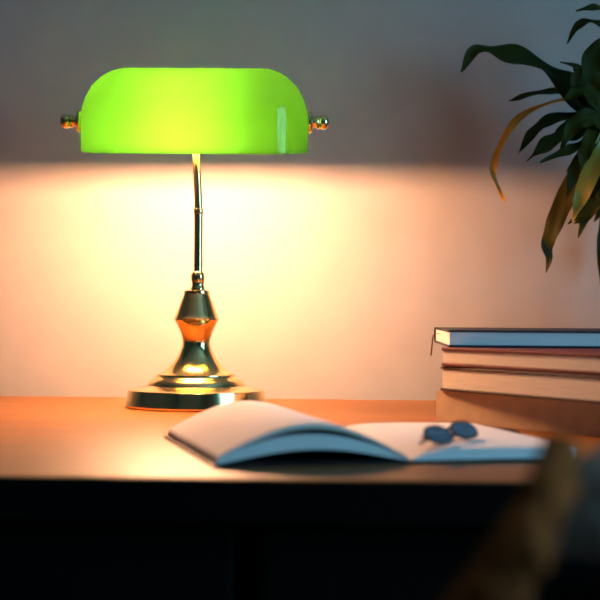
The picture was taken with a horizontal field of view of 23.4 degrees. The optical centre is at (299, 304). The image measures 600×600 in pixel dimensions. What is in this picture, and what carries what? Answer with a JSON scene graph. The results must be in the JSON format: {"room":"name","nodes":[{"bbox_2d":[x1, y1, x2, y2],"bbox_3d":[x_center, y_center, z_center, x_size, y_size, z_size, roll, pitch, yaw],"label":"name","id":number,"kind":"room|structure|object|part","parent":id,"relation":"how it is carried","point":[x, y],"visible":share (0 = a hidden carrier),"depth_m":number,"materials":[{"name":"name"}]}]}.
{"room":"office","nodes":[
{"label":"office","id":0,"kind":"room"},
{"bbox_2d":[0,0,599,399],"bbox_3d":[-0.016,-0.398,1.873,3.600,2.500,0.100,0,0,3],"label":"wall","id":1,"kind":"structure","parent":0,"point":[330,270],"depth_m":1.82,"materials":[{"name":"paint"}]},
{"bbox_3d":[-0.123,0.902,-0.385,3.800,0.100,4.620,0,0,2],"label":"floor","id":2,"kind":"structure","parent":0,"visible":0},
{"bbox_2d":[0,396,599,599],"bbox_3d":[-0.020,0.482,1.334,1.750,0.740,0.803,0,0,3],"label":"desk","id":3,"kind":"object","parent":2,"relation":"on","point":[96,503],"visible":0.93,"depth_m":0.95,"materials":[{"name":"brown wood"}]},
{"bbox_3d":[-0.447,0.200,0.975,0.805,0.118,0.018,0,0,2],"label":"drawer","id":4,"kind":"part","parent":3,"relation":"part of","materials":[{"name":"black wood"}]},
{"bbox_2d":[60,67,329,411],"bbox_3d":[-0.116,-0.074,1.588,0.296,0.371,0.154,0,0,1],"label":"desk lamp","id":5,"kind":"object","parent":3,"relation":"on","point":[136,110],"visible":1,"depth_m":1.54,"materials":[{"name":"green glass"}]},
{"bbox_3d":[-0.115,-0.210,1.590,0.249,0.099,0.121,0,0,1],"label":"lamp shade","id":6,"kind":"part","parent":5,"relation":"part of","materials":[{"name":"green glass"}]},
{"bbox_3d":[-0.111,-0.070,1.588,0.009,0.066,0.009,0,0,6],"label":"stem","id":7,"kind":"part","parent":5,"relation":"part of","materials":[{"name":"gold metal"}]},
{"bbox_3d":[-0.003,0.371,1.714,1.650,0.462,0.018,0,0,2],"label":"panel","id":8,"kind":"part","parent":3,"relation":"part of","materials":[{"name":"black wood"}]},
{"bbox_2d":[164,401,581,467],"bbox_3d":[0.055,0.097,1.142,0.292,0.031,0.228,0,0,-14],"label":"notebook","id":9,"kind":"object","parent":3,"relation":"on","point":[237,434],"visible":0.9,"depth_m":1.05,"materials":[{"name":"beige paper"}]},
{"bbox_2d":[419,421,477,444],"bbox_3d":[0.111,0.095,1.082,0.017,0.013,0.090,0,0,30],"label":"eyeglasses","id":10,"kind":"object","parent":9,"relation":"on","point":[437,434],"visible":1,"depth_m":1.07,"materials":[{"name":"glass"}]},
{"bbox_3d":[0.377,0.206,0.939,0.805,0.118,0.018,0,0,2],"label":"drawer","id":11,"kind":"part","parent":3,"relation":"part of","materials":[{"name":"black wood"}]},
{"bbox_2d":[436,390,599,436],"bbox_3d":[0.295,0.100,1.375,0.200,0.030,0.270,0,0,-38],"label":"book","id":12,"kind":"object","parent":3,"relation":"on","point":[580,418],"visible":0.81,"depth_m":1.33,"materials":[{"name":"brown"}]},
{"bbox_2d":[440,366,599,403],"bbox_3d":[0.280,0.072,1.356,0.180,0.024,0.250,0,0,-33],"label":"book","id":13,"kind":"object","parent":12,"relation":"on","point":[527,384],"visible":0.74,"depth_m":1.31,"materials":[{"name":"brown paper"}]},
{"bbox_2d":[441,347,599,374],"bbox_3d":[0.278,0.051,1.360,0.175,0.018,0.240,0,0,-35],"label":"book","id":14,"kind":"object","parent":13,"relation":"on","point":[586,361],"visible":0.85,"depth_m":1.32,"materials":[{"name":"red paper"}]},
{"bbox_2d":[430,327,599,355],"bbox_3d":[0.261,0.040,1.488,0.248,0.029,0.180,0,0,1],"label":"book","id":15,"kind":"object","parent":14,"relation":"on","point":[446,336],"visible":1,"depth_m":1.40,"materials":[{"name":"blue paper"}]},
{"bbox_2d":[460,3,599,278],"bbox_3d":[0.351,-0.129,1.699,0.313,0.488,0.169,0,0,23],"label":"potted plant","id":16,"kind":"object","parent":3,"relation":"on","point":[579,189],"visible":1,"depth_m":1.69,"materials":[{"name":"green plant"}]},
{"bbox_2d":[531,449,599,599],"bbox_3d":[0.313,0.455,0.765,0.440,0.802,0.473,0,0,3],"label":"chair","id":17,"kind":"object","parent":2,"relation":"on","point":[574,573],"visible":0.58,"depth_m":0.55,"materials":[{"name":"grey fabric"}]},
{"bbox_2d":[445,433,580,599],"bbox_3d":[0.100,0.149,0.565,0.056,0.200,0.212,0,0,28],"label":"scarf","id":18,"kind":"object","parent":17,"relation":"hanging from","point":[508,565],"visible":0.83,"depth_m":0.48,"materials":[{"name":"brown fabric"}]}
]}

